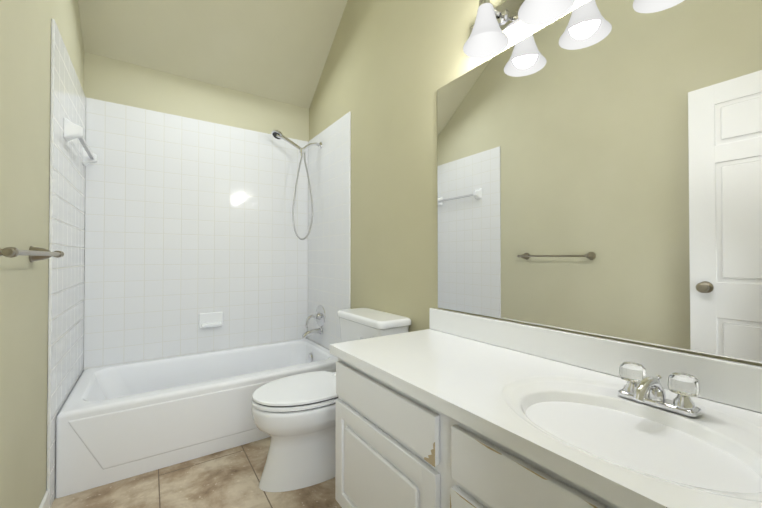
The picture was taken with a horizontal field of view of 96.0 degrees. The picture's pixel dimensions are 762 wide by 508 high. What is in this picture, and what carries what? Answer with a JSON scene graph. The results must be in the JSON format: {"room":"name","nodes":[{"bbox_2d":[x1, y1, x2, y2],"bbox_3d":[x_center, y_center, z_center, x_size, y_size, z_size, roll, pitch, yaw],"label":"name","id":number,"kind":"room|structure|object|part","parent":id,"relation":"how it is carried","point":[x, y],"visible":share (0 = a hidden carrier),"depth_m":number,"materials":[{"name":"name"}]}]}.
{"room":"bathroom","nodes":[
{"label":"bathroom","id":0,"kind":"room"},
{"bbox_2d":[0,0,83,507],"bbox_3d":[-1.108,-0.638,0.921,0.100,3.450,3.198,0,-1,-34],"label":"wall","id":1,"kind":"structure","parent":0,"point":[25,58],"depth_m":1.19,"materials":[{"name":"paint"}]},
{"bbox_2d":[0,246,63,261],"bbox_3d":[-1.087,-0.002,1.051,0.085,0.060,0.596,0,-1,-34],"label":"towel rail","id":2,"kind":"object","parent":1,"relation":"attached to","point":[33,253],"visible":1,"depth_m":1.04,"materials":[{"name":"silver metal"}]},
{"bbox_2d":[39,490,49,507],"bbox_3d":[-0.815,1.035,0.571,0.012,0.095,2.117,0,-1,-34],"label":"baseboard","id":3,"kind":"structure","parent":1,"relation":"attached to","point":[45,502],"depth_m":1.41,"materials":[{"name":"white paint"}]},
{"bbox_2d":[46,19,85,507],"bbox_3d":[-1.653,0.044,1.824,0.012,2.104,0.878,0,-1,-34],"label":"wall tile","id":4,"kind":"structure","parent":1,"relation":"attached to","point":[66,270],"depth_m":1.65,"materials":[{"name":"white tile"}]},
{"bbox_2d":[64,117,96,165],"bbox_3d":[-1.660,-0.603,1.913,0.066,0.100,0.620,0,-1,-34],"label":"towel rail","id":5,"kind":"object","parent":4,"relation":"attached to","point":[72,131],"visible":1,"depth_m":1.69,"materials":[{"name":"white ceramic"}]},
{"bbox_2d":[83,51,308,369],"bbox_3d":[-1.300,-0.620,2.660,1.524,3.450,0.100,0,-1,-34],"label":"wall","id":6,"kind":"structure","parent":0,"point":[107,79],"depth_m":2.52,"materials":[{"name":"paint"}]},
{"bbox_2d":[83,97,307,370],"bbox_3d":[-1.269,0.053,2.606,1.499,2.104,0.012,0,-1,-34],"label":"wall tile","id":7,"kind":"structure","parent":6,"relation":"attached to","point":[188,221],"depth_m":2.50,"materials":[{"name":"white tile"}]},
{"bbox_2d":[199,312,222,327],"bbox_3d":[-1.267,0.494,2.564,0.164,0.112,0.050,0,-1,-34],"label":"soap dish","id":8,"kind":"object","parent":7,"relation":"attached to","point":[210,319],"visible":1,"depth_m":2.56,"materials":[{"name":"white ceramic"}]},
{"bbox_2d":[51,437,341,507],"bbox_3d":[-0.434,1.141,1.356,1.724,0.100,3.198,0,-1,-34],"label":"floor","id":9,"kind":"structure","parent":0,"point":[229,478],"depth_m":1.59,"materials":[{"name":"tile"}]},
{"bbox_2d":[55,338,337,497],"bbox_3d":[-1.047,0.913,2.268,1.498,0.374,0.780,0,-1,-34],"label":"bathtub","id":10,"kind":"object","parent":9,"relation":"on","point":[118,422],"visible":0.67,"depth_m":1.85,"materials":[{"name":"white ceramic"}]},
{"bbox_2d":[251,308,410,491],"bbox_3d":[-0.280,0.717,1.804,0.766,0.756,0.488,0,-1,-34],"label":"toilet","id":11,"kind":"object","parent":9,"relation":"on","point":[294,417],"visible":0.56,"depth_m":1.62,"materials":[{"name":"white ceramic"}]},
{"bbox_3d":[-0.400,0.698,1.723,0.475,0.019,0.384,0,-1,-34],"label":"seat","id":12,"kind":"part","parent":11,"relation":"part of","materials":[{"name":"white plastic"}]},
{"bbox_3d":[-0.392,0.683,1.728,0.486,0.049,0.376,0,-1,-34],"label":"lid","id":13,"kind":"part","parent":11,"relation":"part of","materials":[{"name":"white plastic"}]},
{"bbox_3d":[-0.052,0.554,1.959,0.200,0.343,0.464,0,-1,-34],"label":"tank","id":14,"kind":"part","parent":11,"relation":"part of","materials":[{"name":"white ceramic"}]},
{"bbox_3d":[-0.052,0.361,1.961,0.218,0.040,0.488,0,-1,-34],"label":"tank lid","id":15,"kind":"part","parent":11,"relation":"part of","materials":[{"name":"white ceramic"}]},
{"bbox_2d":[330,308,761,507],"bbox_3d":[0.368,0.673,1.032,0.558,0.827,1.235,0,-1,-34],"label":"bathroom vanity","id":16,"kind":"object","parent":9,"relation":"on","point":[449,409],"visible":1,"depth_m":0.86,"materials":[{"name":"white paint"}]},
{"bbox_2d":[618,362,700,416],"bbox_3d":[0.641,0.326,0.819,0.149,0.088,0.160,0,-1,-34],"label":"faucet","id":17,"kind":"object","parent":16,"relation":"on","point":[634,395],"depth_m":0.81,"materials":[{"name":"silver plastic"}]},
{"bbox_2d":[78,0,347,108],"bbox_3d":[-0.434,-1.808,1.388,1.524,1.000,2.998,0,-1,-34],"label":"ceiling","id":18,"kind":"structure","parent":0,"point":[277,50],"depth_m":2.41,"materials":[{"name":"paint"}]},
{"bbox_2d":[309,0,761,365],"bbox_3d":[0.239,-0.629,1.829,0.100,3.450,3.198,0,-1,-34],"label":"wall","id":19,"kind":"structure","parent":0,"point":[391,68],"depth_m":1.96,"materials":[{"name":"paint"}]},
{"bbox_2d":[308,112,350,349],"bbox_3d":[-0.431,0.054,2.715,0.012,2.104,0.768,0,-1,-34],"label":"wall tile","id":20,"kind":"structure","parent":19,"relation":"attached to","point":[329,245],"depth_m":2.65,"materials":[{"name":"white tile"}]},
{"bbox_2d":[271,130,321,239],"bbox_3d":[-0.663,-0.540,2.716,0.391,0.864,0.120,0,-1,-19],"label":"shower","id":21,"kind":"object","parent":20,"relation":"attached to","point":[277,134],"visible":1,"depth_m":2.69,"materials":[{"name":"silver metal"}]},
{"bbox_2d":[302,305,324,337],"bbox_3d":[-0.556,0.538,2.741,0.160,0.250,0.176,0,-1,-34],"label":"tub faucet","id":22,"kind":"object","parent":20,"relation":"attached to","point":[319,315],"visible":1,"depth_m":2.74,"materials":[{"name":"silver metal"}]},
{"bbox_2d":[463,0,574,58],"bbox_3d":[0.541,-0.881,1.102,0.210,0.201,0.790,0,-1,-34],"label":"sconce","id":23,"kind":"object","parent":19,"relation":"attached to","point":[492,26],"visible":1,"depth_m":1.26,"materials":[{"name":"white glass"}]},
{"bbox_3d":[0.391,-0.850,1.284,0.164,0.142,0.164,0,-1,-34],"label":"lamp shade","id":24,"kind":"part","parent":23,"relation":"part of","materials":[{"name":"white glass"}]},
{"bbox_3d":[0.522,-0.852,1.089,0.164,0.142,0.164,0,-1,-34],"label":"lamp shade","id":25,"kind":"part","parent":23,"relation":"part of","materials":[{"name":"white glass"}]},
{"bbox_2d":[429,308,761,412],"bbox_3d":[0.591,0.313,1.186,0.020,0.102,1.234,0,-1,-34],"label":"backsplash","id":26,"kind":"structure","parent":19,"relation":"attached to","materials":[{"name":"white stone"}]},
{"bbox_2d":[437,0,761,363],"bbox_3d":[0.610,-0.277,1.178,0.005,1.062,1.189,0,-1,-34],"label":"mirror","id":27,"kind":"object","parent":19,"relation":"attached to","point":[599,167],"visible":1,"depth_m":1.03,"materials":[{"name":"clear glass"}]}
]}

